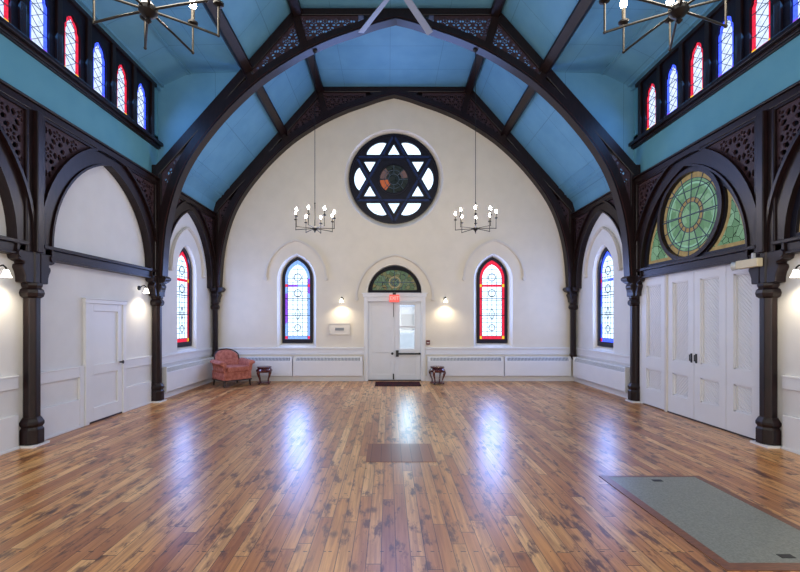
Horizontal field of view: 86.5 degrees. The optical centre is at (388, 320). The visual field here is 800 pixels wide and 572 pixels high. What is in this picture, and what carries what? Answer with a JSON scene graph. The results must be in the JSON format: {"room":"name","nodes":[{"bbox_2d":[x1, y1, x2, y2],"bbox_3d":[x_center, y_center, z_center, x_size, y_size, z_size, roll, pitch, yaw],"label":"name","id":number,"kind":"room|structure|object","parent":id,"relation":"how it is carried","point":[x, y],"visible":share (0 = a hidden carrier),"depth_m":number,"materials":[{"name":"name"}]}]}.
{"room":"house of worship","nodes":[
{"label":"house of worship","id":0,"kind":"room"},
{"bbox_2d":[0,0,211,445],"bbox_3d":[-4.825,-1.611,3.974,0.013,6.545,15.428,0,0,0],"label":"wall","id":1,"kind":"structure","parent":0,"point":[96,217],"depth_m":6.74,"materials":[{"name":"white paint"}]},
{"bbox_2d":[0,0,8,21],"bbox_3d":[-4.800,-4.158,5.208,0.009,0.902,0.326,0,0,0],"label":"window","id":2,"kind":"structure","parent":1,"relation":"in","point":[4,6],"depth_m":5.32,"materials":[{"name":"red glass"}]},
{"bbox_2d":[0,264,11,277],"bbox_3d":[-4.715,-0.607,5.192,0.206,0.158,0.114,0,0,0],"label":"wall sconce","id":3,"kind":"object","parent":1,"relation":"attached to","point":[6,273],"visible":1,"depth_m":5.17,"materials":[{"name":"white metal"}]},
{"bbox_2d":[0,375,18,391],"bbox_3d":[-4.796,0.795,0.896,0.044,0.170,9.207,0,0,0],"label":"trim","id":4,"kind":"structure","parent":1,"relation":"attached to","point":[11,382],"depth_m":5.37,"materials":[{"name":"white paint"}]},
{"bbox_2d":[0,415,19,455],"bbox_3d":[-4.793,1.441,0.896,0.050,0.440,9.207,0,0,0],"label":"baseboard","id":5,"kind":"structure","parent":1,"relation":"attached to","point":[9,426],"depth_m":5.37,"materials":[{"name":"white paint"}]},
{"bbox_2d":[0,235,29,253],"bbox_3d":[-4.744,-0.932,4.130,0.148,0.192,2.871,0,0,0],"label":"beam","id":6,"kind":"structure","parent":1,"relation":"attached to","point":[7,244],"depth_m":5.26,"materials":[{"name":"brown wood"}]},
{"bbox_2d":[0,92,34,249],"bbox_3d":[-4.736,-1.810,4.130,0.165,1.904,3.014,0,0,0],"label":"arch","id":7,"kind":"object","parent":1,"relation":"attached to","point":[14,188],"visible":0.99,"depth_m":5.34,"materials":[{"name":"brown wood"}]},
{"bbox_2d":[30,0,46,51],"bbox_3d":[-4.800,-4.158,5.815,0.009,0.902,0.326,0,0,0],"label":"window","id":8,"kind":"structure","parent":1,"relation":"in","point":[38,10],"depth_m":5.83,"materials":[{"name":"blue glass"}]},
{"bbox_2d":[41,366,79,383],"bbox_3d":[-4.796,0.795,6.199,0.044,0.170,0.781,0,0,0],"label":"trim","id":9,"kind":"structure","parent":1,"relation":"attached to","point":[56,375],"depth_m":6.18,"materials":[{"name":"white paint"}]},
{"bbox_2d":[41,399,80,439],"bbox_3d":[-4.793,1.441,6.199,0.050,0.440,0.781,0,0,0],"label":"baseboard","id":10,"kind":"structure","parent":1,"relation":"attached to","point":[62,418],"depth_m":6.22,"materials":[{"name":"white paint"}]},
{"bbox_2d":[65,16,78,76],"bbox_3d":[-4.800,-4.158,6.421,0.009,0.902,0.326,0,0,0],"label":"window","id":11,"kind":"structure","parent":1,"relation":"in","point":[71,37],"depth_m":6.44,"materials":[{"name":"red glass"}]},
{"bbox_2d":[78,366,83,426],"bbox_3d":[-4.799,1.185,6.636,0.037,0.952,0.094,0,0,0],"label":"trim","id":12,"kind":"structure","parent":1,"relation":"attached to","point":[81,378],"depth_m":6.62,"materials":[{"name":"white paint"}]},
{"bbox_2d":[0,0,162,149],"bbox_3d":[-4.752,-4.188,2.568,0.132,1.260,12.573,0,0,0],"label":"frame","id":13,"kind":"object","parent":1,"relation":"attached to","point":[17,30],"visible":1,"depth_m":6.68,"materials":[{"name":"brown wood"}]},
{"bbox_2d":[93,43,104,96],"bbox_3d":[-4.800,-4.158,7.027,0.009,0.902,0.326,0,0,0],"label":"window","id":14,"kind":"structure","parent":1,"relation":"in","point":[98,61],"depth_m":7.04,"materials":[{"name":"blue glass"}]},
{"bbox_2d":[44,245,156,277],"bbox_3d":[-4.744,-0.932,7.178,0.148,0.192,2.871,0,0,0],"label":"beam","id":15,"kind":"structure","parent":1,"relation":"attached to","point":[63,256],"depth_m":6.85,"materials":[{"name":"brown wood"}]},
{"bbox_2d":[44,118,158,274],"bbox_3d":[-4.736,-1.810,7.178,0.165,1.904,3.014,0,0,0],"label":"arch","id":16,"kind":"object","parent":1,"relation":"attached to","point":[67,157],"visible":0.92,"depth_m":6.46,"materials":[{"name":"brown wood"}]},
{"bbox_2d":[81,298,127,425],"bbox_3d":[-4.771,0.652,7.205,0.094,2.018,1.089,0,0,0],"label":"door","id":17,"kind":"structure","parent":1,"relation":"in","point":[104,320],"depth_m":7.17,"materials":[{"name":"white paint"}]},
{"bbox_2d":[0,78,217,219],"bbox_3d":[-4.724,-2.811,3.974,0.187,0.165,15.384,0,0,0],"label":"wall plate","id":18,"kind":"object","parent":1,"relation":"attached to","point":[6,88],"visible":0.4,"depth_m":6.44,"materials":[{"name":"brown wood"}]},
{"bbox_2d":[117,65,126,114],"bbox_3d":[-4.800,-4.158,7.633,0.009,0.902,0.326,0,0,0],"label":"window","id":19,"kind":"structure","parent":1,"relation":"in","point":[121,80],"depth_m":7.65,"materials":[{"name":"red glass"}]},
{"bbox_2d":[75,0,190,90],"bbox_3d":[-4.477,-4.986,2.574,0.682,0.379,12.628,0,0,0],"label":"trim","id":20,"kind":"structure","parent":1,"relation":"attached to","point":[82,2],"depth_m":7.71,"materials":[{"name":"teal paint"}]},
{"bbox_2d":[126,381,151,411],"bbox_3d":[-4.793,1.441,8.151,0.050,0.440,0.858,0,0,0],"label":"baseboard","id":21,"kind":"structure","parent":1,"relation":"attached to","point":[138,395],"depth_m":8.13,"materials":[{"name":"white paint"}]},
{"bbox_2d":[126,356,151,368],"bbox_3d":[-4.796,0.795,8.151,0.044,0.170,0.858,0,0,0],"label":"trim","id":22,"kind":"structure","parent":1,"relation":"attached to","point":[146,360],"depth_m":8.13,"materials":[{"name":"white paint"}]},
{"bbox_2d":[138,84,145,129],"bbox_3d":[-4.800,-4.158,8.239,0.009,0.902,0.326,0,0,0],"label":"window","id":23,"kind":"structure","parent":1,"relation":"in","point":[141,96],"depth_m":8.27,"materials":[{"name":"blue glass"}]},
{"bbox_2d":[137,285,148,292],"bbox_3d":[-4.715,-0.607,8.195,0.206,0.158,0.114,0,0,0],"label":"wall sconce","id":24,"kind":"object","parent":1,"relation":"attached to","point":[138,287],"visible":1,"depth_m":8.17,"materials":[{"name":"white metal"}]},
{"bbox_2d":[177,245,195,351],"bbox_3d":[-4.889,-0.550,10.175,0.143,2.530,0.968,0,0,0],"label":"window","id":25,"kind":"structure","parent":1,"relation":"in","point":[186,267],"depth_m":10.37,"materials":[{"name":"multicoloured glass"}]},
{"bbox_2d":[168,227,205,277],"bbox_3d":[-4.779,-1.669,10.175,0.077,1.150,1.753,0,0,0],"label":"trim","id":26,"kind":"structure","parent":1,"relation":"attached to","point":[171,256],"depth_m":9.91,"materials":[{"name":"paint"}]},
{"bbox_2d":[162,348,212,364],"bbox_3d":[-4.790,0.836,10.233,0.055,0.198,2.822,0,0,0],"label":"trim","id":27,"kind":"structure","parent":1,"relation":"attached to","point":[181,356],"depth_m":10.01,"materials":[{"name":"white paint"}]},
{"bbox_2d":[162,357,213,392],"bbox_3d":[-4.732,1.248,10.186,0.145,0.539,2.517,0,0,0],"label":"radiator cover","id":28,"kind":"object","parent":1,"relation":"attached to","point":[176,376],"visible":0.93,"depth_m":9.81,"materials":[{"name":"metal"}]},
{"bbox_2d":[167,358,212,371],"bbox_3d":[-4.688,1.049,10.186,0.048,0.085,2.376,0,0,0],"label":"grille","id":29,"kind":"object","parent":28,"relation":"attached to","point":[203,362],"depth_m":10.01,"materials":[{"name":"grey metal"}]},
{"bbox_2d":[164,378,212,397],"bbox_3d":[-4.796,1.595,10.222,0.044,0.132,2.844,0,0,0],"label":"baseboard","id":30,"kind":"structure","parent":1,"relation":"attached to","point":[200,383],"depth_m":10.07,"materials":[{"name":"white paint"}]},
{"bbox_2d":[171,197,215,287],"bbox_3d":[-4.736,-1.810,10.123,0.165,1.904,2.866,0,0,0],"label":"arch","id":31,"kind":"object","parent":1,"relation":"attached to","point":[204,223],"visible":0.61,"depth_m":10.93,"materials":[{"name":"brown wood"}]},
{"bbox_2d":[165,160,229,210],"bbox_3d":[-4.559,-3.235,10.293,0.517,0.792,2.766,0,0,0],"label":"trim","id":32,"kind":"structure","parent":1,"relation":"attached to","point":[187,189],"depth_m":10.48,"materials":[{"name":"teal paint"}]},
{"bbox_2d":[209,287,225,356],"bbox_3d":[-4.640,0.083,11.489,0.353,1.991,0.330,0,0,0],"label":"shaft","id":33,"kind":"object","parent":1,"relation":"attached to","point":[216,295],"visible":0.91,"depth_m":11.48,"materials":[{"name":"brown wood"}]},
{"bbox_2d":[218,98,572,380],"bbox_3d":[0.154,-2.343,11.693,9.944,8.008,0.011,0,0,0],"label":"wall","id":34,"kind":"structure","parent":0,"point":[312,170],"depth_m":11.69,"materials":[{"name":"white paint"}]},
{"bbox_2d":[239,356,292,375],"bbox_3d":[-3.597,1.248,11.602,1.967,0.539,0.145,0,0,0],"label":"radiator cover","id":35,"kind":"object","parent":34,"relation":"attached to","point":[281,366],"visible":0.57,"depth_m":11.53,"materials":[{"name":"metal"}]},
{"bbox_2d":[240,357,289,360],"bbox_3d":[-3.597,1.049,11.558,1.826,0.085,0.048,0,0,0],"label":"grille","id":36,"kind":"object","parent":35,"relation":"attached to","point":[251,358],"depth_m":11.56,"materials":[{"name":"grey metal"}]},
{"bbox_2d":[215,376,363,380],"bbox_3d":[-2.736,1.587,11.665,4.120,0.148,0.044,0,0,0],"label":"baseboard","id":37,"kind":"structure","parent":34,"relation":"attached to","point":[254,378],"depth_m":11.64,"materials":[{"name":"white paint"}]},
{"bbox_2d":[218,347,363,354],"bbox_3d":[-2.736,0.836,11.660,4.120,0.198,0.055,0,0,0],"label":"trim","id":38,"kind":"structure","parent":34,"relation":"attached to","point":[240,350],"depth_m":11.65,"materials":[{"name":"white paint"}]},
{"bbox_2d":[263,239,327,280],"bbox_3d":[-2.541,-1.669,11.649,1.753,1.150,0.077,0,0,0],"label":"trim","id":39,"kind":"structure","parent":34,"relation":"attached to","point":[265,278],"depth_m":11.64,"materials":[{"name":"paint"}]},
{"bbox_2d":[277,254,315,346],"bbox_3d":[-2.530,-0.544,11.775,1.067,2.585,0.176,0,0,0],"label":"window","id":40,"kind":"structure","parent":34,"relation":"in","point":[296,278],"depth_m":11.85,"materials":[{"name":"multicoloured glass"}]},
{"bbox_2d":[293,356,362,375],"bbox_3d":[-1.647,1.248,11.602,1.884,0.539,0.145,0,0,0],"label":"radiator cover","id":41,"kind":"object","parent":34,"relation":"attached to","point":[302,366],"visible":1,"depth_m":11.53,"materials":[{"name":"metal"}]},
{"bbox_2d":[296,357,359,360],"bbox_3d":[-1.647,1.049,11.558,1.744,0.085,0.048,0,0,0],"label":"grille","id":42,"kind":"object","parent":41,"relation":"attached to","point":[297,358],"depth_m":11.56,"materials":[{"name":"grey metal"}]},
{"bbox_2d":[329,323,349,334],"bbox_3d":[-1.342,0.231,11.671,0.572,0.308,0.033,0,0,0],"label":"wall plaque","id":43,"kind":"object","parent":34,"relation":"attached to","point":[334,328],"visible":1,"depth_m":11.66,"materials":[{"name":"grey metal"}]},
{"bbox_2d":[344,129,442,227],"bbox_3d":[0.148,-3.905,11.781,2.717,2.717,0.187,0,0,0],"label":"window","id":44,"kind":"structure","parent":34,"relation":"in","point":[393,178],"depth_m":11.81,"materials":[{"name":"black glass"}]},
{"bbox_2d":[214,87,574,286],"bbox_3d":[0.154,-3.619,11.578,9.933,5.456,0.209,0,0,0],"label":"roof truss","id":45,"kind":"object","parent":34,"relation":"attached to","point":[319,109],"visible":0.95,"depth_m":11.52,"materials":[{"name":"brown wood"}]},
{"bbox_2d":[362,293,427,380],"bbox_3d":[0.171,0.451,11.734,1.804,2.420,0.258,0,0,0],"label":"door","id":46,"kind":"structure","parent":34,"relation":"in","point":[384,360],"depth_m":11.78,"materials":[{"name":"white paint"}]},
{"bbox_2d":[389,293,398,301],"bbox_3d":[0.160,-0.627,11.602,0.275,0.253,0.060,0,0,0],"label":"exit sign","id":47,"kind":"object","parent":46,"relation":"attached to","point":[392,298],"visible":1,"depth_m":11.58,"materials":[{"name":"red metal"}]},
{"bbox_2d":[368,265,421,292],"bbox_3d":[0.171,-1.144,11.737,1.496,0.792,0.099,0,0,0],"label":"window","id":48,"kind":"structure","parent":34,"relation":"in","point":[391,278],"depth_m":11.76,"materials":[{"name":"green glass"}]},
{"bbox_2d":[355,254,434,300],"bbox_3d":[0.171,-1.185,11.649,2.193,1.282,0.077,0,0,0],"label":"trim","id":49,"kind":"structure","parent":34,"relation":"attached to","point":[391,255],"depth_m":11.64,"materials":[{"name":"paint"}]},
{"bbox_2d":[427,356,503,375],"bbox_3d":[2.098,1.248,11.602,2.060,0.539,0.145,0,0,0],"label":"radiator cover","id":50,"kind":"object","parent":34,"relation":"attached to","point":[453,366],"visible":1,"depth_m":11.53,"materials":[{"name":"metal"}]},
{"bbox_2d":[430,357,500,360],"bbox_3d":[2.098,1.049,11.558,1.920,0.085,0.048,0,0,0],"label":"grille","id":51,"kind":"object","parent":50,"relation":"attached to","point":[431,358],"depth_m":11.56,"materials":[{"name":"grey metal"}]},
{"bbox_2d":[474,254,512,346],"bbox_3d":[2.882,-0.544,11.775,1.067,2.585,0.176,0,0,0],"label":"window","id":52,"kind":"structure","parent":34,"relation":"in","point":[493,279],"depth_m":11.85,"materials":[{"name":"glass"}]},
{"bbox_2d":[462,239,525,280],"bbox_3d":[2.893,-1.669,11.649,1.753,1.150,0.077,0,0,0],"label":"trim","id":53,"kind":"structure","parent":34,"relation":"attached to","point":[491,240],"depth_m":11.64,"materials":[{"name":"paint"}]},
{"bbox_2d":[426,347,569,354],"bbox_3d":[3.061,0.836,11.660,4.086,0.198,0.055,0,0,0],"label":"trim","id":54,"kind":"structure","parent":34,"relation":"attached to","point":[429,350],"depth_m":11.66,"materials":[{"name":"white paint"}]},
{"bbox_2d":[426,376,573,380],"bbox_3d":[3.061,1.587,11.665,4.086,0.148,0.044,0,0,0],"label":"baseboard","id":55,"kind":"structure","parent":34,"relation":"attached to","point":[428,378],"depth_m":11.64,"materials":[{"name":"white paint"}]},
{"bbox_2d":[504,356,570,375],"bbox_3d":[4.053,1.248,11.602,1.802,0.539,0.145,0,0,0],"label":"radiator cover","id":56,"kind":"object","parent":34,"relation":"attached to","point":[513,366],"visible":0.98,"depth_m":11.53,"materials":[{"name":"metal"}]},
{"bbox_2d":[507,357,567,360],"bbox_3d":[4.053,1.049,11.558,1.661,0.085,0.048,0,0,0],"label":"grille","id":57,"kind":"object","parent":56,"relation":"attached to","point":[508,358],"depth_m":11.56,"materials":[{"name":"grey metal"}]},
{"bbox_2d":[563,287,578,359],"bbox_3d":[4.948,0.083,11.489,0.353,1.991,0.330,0,0,0],"label":"shaft","id":58,"kind":"object","parent":34,"relation":"attached to","point":[571,292],"visible":0.98,"depth_m":11.48,"materials":[{"name":"brown wood"}]},
{"bbox_2d":[76,0,721,202],"bbox_3d":[0.154,-4.703,3.974,9.944,3.288,15.428,0,0,0],"label":"ceiling","id":59,"kind":"structure","parent":0,"point":[394,56],"depth_m":8.89,"materials":[{"name":"teal paint"}]},
{"bbox_2d":[202,0,286,135],"bbox_3d":[-2.903,-5.158,3.974,0.301,0.315,15.384,0,0,0],"label":"beam","id":60,"kind":"structure","parent":59,"relation":"attached to","point":[227,33],"depth_m":8.08,"materials":[{"name":"brown wood"}]},
{"bbox_2d":[287,0,323,93],"bbox_3d":[-1.893,-6.298,3.974,0.286,0.307,15.384,0,0,0],"label":"beam","id":61,"kind":"structure","parent":59,"relation":"attached to","point":[294,5],"depth_m":10.22,"materials":[{"name":"brown wood"}]},
{"bbox_2d":[358,0,432,34],"bbox_3d":[0.154,-5.824,6.875,2.620,1.045,2.348,0,0,0],"label":"ceiling fan","id":62,"kind":"object","parent":59,"relation":"hanging from","point":[410,3],"visible":1,"depth_m":7.58,"materials":[{"name":"metal"}]},
{"bbox_2d":[152,8,639,276],"bbox_3d":[0.154,-3.617,8.690,9.933,5.452,0.209,0,0,0],"label":"roof truss","id":63,"kind":"object","parent":59,"relation":"attached to","point":[610,157],"visible":0.98,"depth_m":8.62,"materials":[{"name":"brown wood"}]},
{"bbox_2d":[294,49,335,233],"bbox_3d":[-1.507,-3.668,8.701,0.823,3.739,0.823,0,0,30],"label":"chandelier","id":64,"kind":"object","parent":63,"relation":"hanging from","point":[314,228],"visible":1,"depth_m":8.67,"materials":[{"name":"black metal"}]},
{"bbox_2d":[454,48,497,233],"bbox_3d":[1.782,-3.676,8.701,0.825,3.755,0.825,0,0,34],"label":"chandelier","id":65,"kind":"object","parent":63,"relation":"hanging from","point":[475,228],"visible":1,"depth_m":8.70,"materials":[{"name":"black metal"}]},
{"bbox_2d":[464,0,505,92],"bbox_3d":[2.201,-6.298,3.974,0.286,0.307,15.384,0,0,0],"label":"beam","id":66,"kind":"structure","parent":59,"relation":"attached to","point":[497,6],"depth_m":10.17,"materials":[{"name":"brown wood"}]},
{"bbox_2d":[501,0,595,135],"bbox_3d":[3.211,-5.158,3.974,0.301,0.315,15.384,0,0,0],"label":"beam","id":67,"kind":"structure","parent":59,"relation":"attached to","point":[582,7],"depth_m":7.96,"materials":[{"name":"brown wood"}]},
{"bbox_2d":[0,381,799,571],"bbox_3d":[0.154,1.716,3.974,9.944,0.110,15.428,0,0,0],"label":"floor","id":68,"kind":"structure","parent":0,"point":[276,476],"depth_m":4.33,"materials":[{"name":"brown wood"}]},
{"bbox_2d":[7,108,56,447],"bbox_3d":[-4.747,-0.555,5.654,0.266,4.433,0.617,0,0,0],"label":"column","id":69,"kind":"structure","parent":68,"relation":"on","point":[31,269],"depth_m":5.58,"materials":[{"name":"brown wood"}]},
{"bbox_2d":[145,184,170,402],"bbox_3d":[-4.691,-0.555,8.701,0.377,4.433,0.617,0,0,0],"label":"column","id":70,"kind":"structure","parent":68,"relation":"on","point":[156,285],"depth_m":8.61,"materials":[{"name":"brown wood"}]},
{"bbox_2d":[210,348,254,387],"bbox_3d":[-4.057,1.199,10.942,0.869,0.928,0.944,0,0,44],"label":"armchair","id":71,"kind":"object","parent":68,"relation":"on","point":[227,365],"visible":1,"depth_m":10.79,"materials":[{"name":"red fabric"}]},
{"bbox_2d":[227,364,248,372],"bbox_3d":[-3.978,1.221,10.866,0.649,0.132,0.572,0,0,44],"label":"seat cushion","id":72,"kind":"object","parent":71,"relation":"on","point":[231,368],"depth_m":10.69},
{"bbox_2d":[256,366,271,384],"bbox_3d":[-3.256,1.431,11.132,0.418,0.465,0.418,0,0,-18],"label":"side table","id":73,"kind":"object","parent":68,"relation":"on","point":[260,369],"visible":1,"depth_m":10.99,"materials":[{"name":"red wood"}]},
{"bbox_2d":[375,382,420,385],"bbox_3d":[0.242,1.653,11.082,1.177,0.014,0.726,0,0,0],"label":"door mat","id":74,"kind":"object","parent":68,"relation":"on","point":[376,383],"visible":1,"depth_m":10.93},
{"bbox_2d":[366,444,436,461],"bbox_3d":[0.148,1.659,5.351,0.836,0.003,0.737,0,0,0],"label":"floor hatch","id":75,"kind":"object","parent":68,"relation":"on","point":[375,452],"depth_m":5.30,"materials":[{"name":"wood"}]},
{"bbox_2d":[429,366,445,384],"bbox_3d":[1.276,1.431,11.132,0.418,0.465,0.418,0,0,-18],"label":"side table","id":76,"kind":"object","parent":68,"relation":"on","point":[434,369],"visible":1,"depth_m":11.01,"materials":[{"name":"red wood"}]},
{"bbox_2d":[621,183,644,402],"bbox_3d":[4.999,-0.555,8.701,0.377,4.433,0.617,0,0,0],"label":"column","id":77,"kind":"structure","parent":68,"relation":"on","point":[634,285],"depth_m":8.61,"materials":[{"name":"brown wood"}]},
{"bbox_2d":[599,476,799,570],"bbox_3d":[2.777,1.658,3.677,1.067,0.007,1.722,0,0,0],"label":"floor mat","id":78,"kind":"object","parent":68,"relation":"on","point":[736,533],"visible":1,"depth_m":3.52,"materials":[{"name":"grey"}]},
{"bbox_2d":[742,108,794,447],"bbox_3d":[5.054,-0.555,5.654,0.266,4.433,0.617,0,0,0],"label":"column","id":79,"kind":"structure","parent":68,"relation":"on","point":[768,277],"depth_m":5.59,"materials":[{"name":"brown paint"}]},
{"bbox_2d":[730,253,762,270],"bbox_3d":[4.981,-0.812,5.867,0.224,0.202,0.444,0,0,-6],"label":"emergency light","id":80,"kind":"object","parent":79,"relation":"attached to","point":[753,262],"visible":0.98,"depth_m":5.78,"materials":[{"name":"beige plastic"}]},
{"bbox_3d":[-4.691,-0.555,2.607,0.377,4.433,0.617,0,0,0],"label":"column","id":81,"kind":"structure","parent":68,"relation":"on","visible":0},
{"bbox_3d":[0.154,-3.617,2.596,9.933,5.452,0.209,0,0,0],"label":"roof truss","id":82,"kind":"object","parent":81,"relation":"on","visible":0},
{"bbox_2d":[92,0,223,54],"bbox_3d":[-1.474,-3.687,2.607,0.825,3.733,0.825,0,0,35],"label":"chandelier","id":83,"kind":"object","parent":82,"relation":"hanging from","point":[147,11],"visible":1,"depth_m":2.68,"materials":[{"name":"black metal"}]},
{"bbox_2d":[599,0,727,53],"bbox_3d":[1.782,-3.687,2.607,0.845,3.733,0.845,0,0,0],"label":"chandelier","id":84,"kind":"object","parent":82,"relation":"hanging from","point":[676,12],"visible":1,"depth_m":2.72,"materials":[{"name":"black metal"}]},
{"bbox_2d":[576,0,799,445],"bbox_3d":[5.133,-1.611,3.974,0.013,6.545,15.428,0,0,0],"label":"wall","id":85,"kind":"structure","parent":0,"point":[789,300],"depth_m":6.60,"materials":[{"name":"white paint"}]},
{"bbox_2d":[559,159,624,210],"bbox_3d":[4.867,-3.235,10.293,0.517,0.792,2.766,0,0,0],"label":"trim","id":86,"kind":"structure","parent":85,"relation":"attached to","point":[602,189],"depth_m":10.46,"materials":[{"name":"teal paint"}]},
{"bbox_2d":[572,197,621,288],"bbox_3d":[5.043,-1.810,10.123,0.165,1.904,2.866,0,0,0],"label":"arch","id":87,"kind":"object","parent":85,"relation":"attached to","point":[584,223],"visible":0.56,"depth_m":10.93,"materials":[{"name":"brown wood"}]},
{"bbox_2d":[574,377,627,398],"bbox_3d":[5.104,1.595,10.222,0.044,0.132,2.844,0,0,0],"label":"baseboard","id":88,"kind":"structure","parent":85,"relation":"attached to","point":[585,382],"depth_m":10.09,"materials":[{"name":"white paint"}]},
{"bbox_2d":[573,357,629,392],"bbox_3d":[5.040,1.248,10.186,0.145,0.539,2.517,0,0,0],"label":"radiator cover","id":89,"kind":"object","parent":85,"relation":"attached to","point":[617,377],"visible":0.94,"depth_m":9.88,"materials":[{"name":"metal"}]},
{"bbox_2d":[575,358,624,371],"bbox_3d":[4.996,1.049,10.186,0.048,0.085,2.376,0,0,0],"label":"grille","id":90,"kind":"object","parent":89,"relation":"attached to","point":[585,362],"depth_m":10.02,"materials":[{"name":"grey metal"}]},
{"bbox_2d":[593,245,612,351],"bbox_3d":[5.197,-0.550,10.175,0.143,2.530,0.968,0,0,0],"label":"window","id":91,"kind":"structure","parent":85,"relation":"in","point":[603,264],"depth_m":10.39,"materials":[{"name":"glass"}]},
{"bbox_2d":[576,348,629,364],"bbox_3d":[5.098,0.836,10.233,0.055,0.198,2.822,0,0,0],"label":"trim","id":92,"kind":"structure","parent":85,"relation":"attached to","point":[608,356],"depth_m":10.00,"materials":[{"name":"white paint"}]},
{"bbox_2d":[583,227,622,277],"bbox_3d":[5.088,-1.669,10.175,0.077,1.150,1.753,0,0,0],"label":"trim","id":93,"kind":"structure","parent":85,"relation":"attached to","point":[619,256],"depth_m":9.90,"materials":[{"name":"paint"}]},
{"bbox_2d":[647,84,655,129],"bbox_3d":[5.108,-4.158,8.239,0.009,0.902,0.326,0,0,0],"label":"window","id":94,"kind":"structure","parent":85,"relation":"in","point":[651,100],"depth_m":8.26,"materials":[{"name":"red glass"}]},
{"bbox_2d":[601,0,720,90],"bbox_3d":[4.785,-4.986,2.574,0.682,0.379,12.628,0,0,0],"label":"trim","id":95,"kind":"structure","parent":85,"relation":"attached to","point":[711,5],"depth_m":7.63,"materials":[{"name":"teal paint"}]},
{"bbox_2d":[667,65,676,114],"bbox_3d":[5.108,-4.158,7.633,0.009,0.902,0.326,0,0,0],"label":"window","id":96,"kind":"structure","parent":85,"relation":"in","point":[672,78],"depth_m":7.65,"materials":[{"name":"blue glass"}]},
{"bbox_2d":[571,80,799,219],"bbox_3d":[5.032,-2.811,3.974,0.187,0.165,15.384,0,0,0],"label":"wall plate","id":97,"kind":"object","parent":85,"relation":"attached to","point":[792,90],"visible":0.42,"depth_m":6.47,"materials":[{"name":"brown wood"}]},
{"bbox_2d":[644,166,744,267],"bbox_3d":[5.067,-1.810,7.178,0.091,1.595,2.464,0,0,0],"label":"window","id":98,"kind":"structure","parent":85,"relation":"in","point":[697,215],"depth_m":7.09,"materials":[{"name":"green glass"}]},
{"bbox_2d":[633,119,755,274],"bbox_3d":[5.043,-1.810,7.178,0.165,1.904,3.014,0,0,0],"label":"arch","id":99,"kind":"object","parent":85,"relation":"attached to","point":[730,157],"visible":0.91,"depth_m":6.36,"materials":[{"name":"brown wood"}]},
{"bbox_2d":[635,245,755,277],"bbox_3d":[5.052,-0.932,7.178,0.148,0.192,2.871,0,0,0],"label":"beam","id":100,"kind":"structure","parent":85,"relation":"attached to","point":[725,257],"depth_m":6.87,"materials":[{"name":"brown wood"}]},
{"bbox_2d":[690,43,702,97],"bbox_3d":[5.108,-4.158,7.027,0.009,0.902,0.326,0,0,0],"label":"window","id":101,"kind":"structure","parent":85,"relation":"in","point":[697,55],"depth_m":7.03,"materials":[{"name":"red glass"}]},
{"bbox_2d":[640,264,758,439],"bbox_3d":[5.078,0.412,7.150,0.096,2.497,2.860,0,0,0],"label":"door","id":102,"kind":"structure","parent":85,"relation":"in","point":[699,329],"depth_m":6.89,"materials":[{"name":"white paint"}]},
{"bbox_2d":[628,0,799,149],"bbox_3d":[5.060,-4.188,2.568,0.132,1.260,12.573,0,0,0],"label":"frame","id":103,"kind":"object","parent":85,"relation":"attached to","point":[782,29],"visible":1,"depth_m":6.68,"materials":[{"name":"brown wood"}]},
{"bbox_2d":[718,16,732,76],"bbox_3d":[5.108,-4.158,6.421,0.009,0.902,0.326,0,0,0],"label":"window","id":104,"kind":"structure","parent":85,"relation":"in","point":[725,43],"depth_m":6.43,"materials":[{"name":"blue glass"}]},
{"bbox_2d":[751,0,769,51],"bbox_3d":[5.108,-4.158,5.815,0.009,0.902,0.326,0,0,0],"label":"window","id":105,"kind":"structure","parent":85,"relation":"in","point":[760,15],"depth_m":5.84,"materials":[{"name":"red glass"}]},
{"bbox_2d":[765,93,799,249],"bbox_3d":[5.043,-1.810,4.130,0.165,1.904,3.014,0,0,0],"label":"arch","id":106,"kind":"object","parent":85,"relation":"attached to","point":[786,184],"visible":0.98,"depth_m":5.36,"materials":[{"name":"brown wood"}]},
{"bbox_2d":[771,236,799,253],"bbox_3d":[5.052,-0.932,4.130,0.148,0.192,2.871,0,0,0],"label":"beam","id":107,"kind":"structure","parent":85,"relation":"attached to","point":[793,243],"depth_m":5.29,"materials":[{"name":"brown wood"}]},
{"bbox_2d":[781,415,799,454],"bbox_3d":[5.101,1.441,0.896,0.050,0.440,9.207,0,0,0],"label":"baseboard","id":108,"kind":"structure","parent":85,"relation":"attached to","point":[790,425],"depth_m":5.37,"materials":[{"name":"white paint"}]},
{"bbox_2d":[781,375,799,390],"bbox_3d":[5.104,0.795,0.896,0.044,0.170,9.207,0,0,0],"label":"trim","id":109,"kind":"structure","parent":85,"relation":"attached to","point":[788,382],"depth_m":5.38,"materials":[{"name":"white paint"}]},
{"bbox_2d":[790,186,799,237],"bbox_3d":[5.067,-1.810,4.130,0.091,1.595,2.464,0,0,0],"label":"window","id":110,"kind":"structure","parent":85,"relation":"in","point":[795,219],"depth_m":5.28,"materials":[{"name":"green glass"}]},
{"bbox_2d":[790,264,799,277],"bbox_3d":[5.023,-0.607,5.192,0.206,0.158,0.114,0,0,0],"label":"wall sconce","id":111,"kind":"object","parent":85,"relation":"attached to","point":[795,274],"visible":1,"depth_m":5.17,"materials":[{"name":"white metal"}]},
{"bbox_2d":[792,0,799,21],"bbox_3d":[5.108,-4.158,5.208,0.009,0.902,0.326,0,0,0],"label":"window","id":112,"kind":"structure","parent":85,"relation":"in","point":[796,3],"depth_m":5.33,"materials":[{"name":"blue glass"}]},
{"label":"outside","id":113,"kind":"structure","parent":0,"visible":0},
{"bbox_3d":[0.154,2.266,22.619,30.800,0.110,20.762,0,0,0],"label":"ground","id":114,"kind":"structure","parent":113,"visible":0},
{"bbox_2d":[400,305,413,348],"bbox_3d":[2.354,0.066,20.075,9.460,4.290,4.510,0,0,0],"label":"neighbouring house","id":115,"kind":"structure","parent":114,"relation":"on","point":[406,311],"depth_m":18.15,"materials":[{"name":"grey metal"}]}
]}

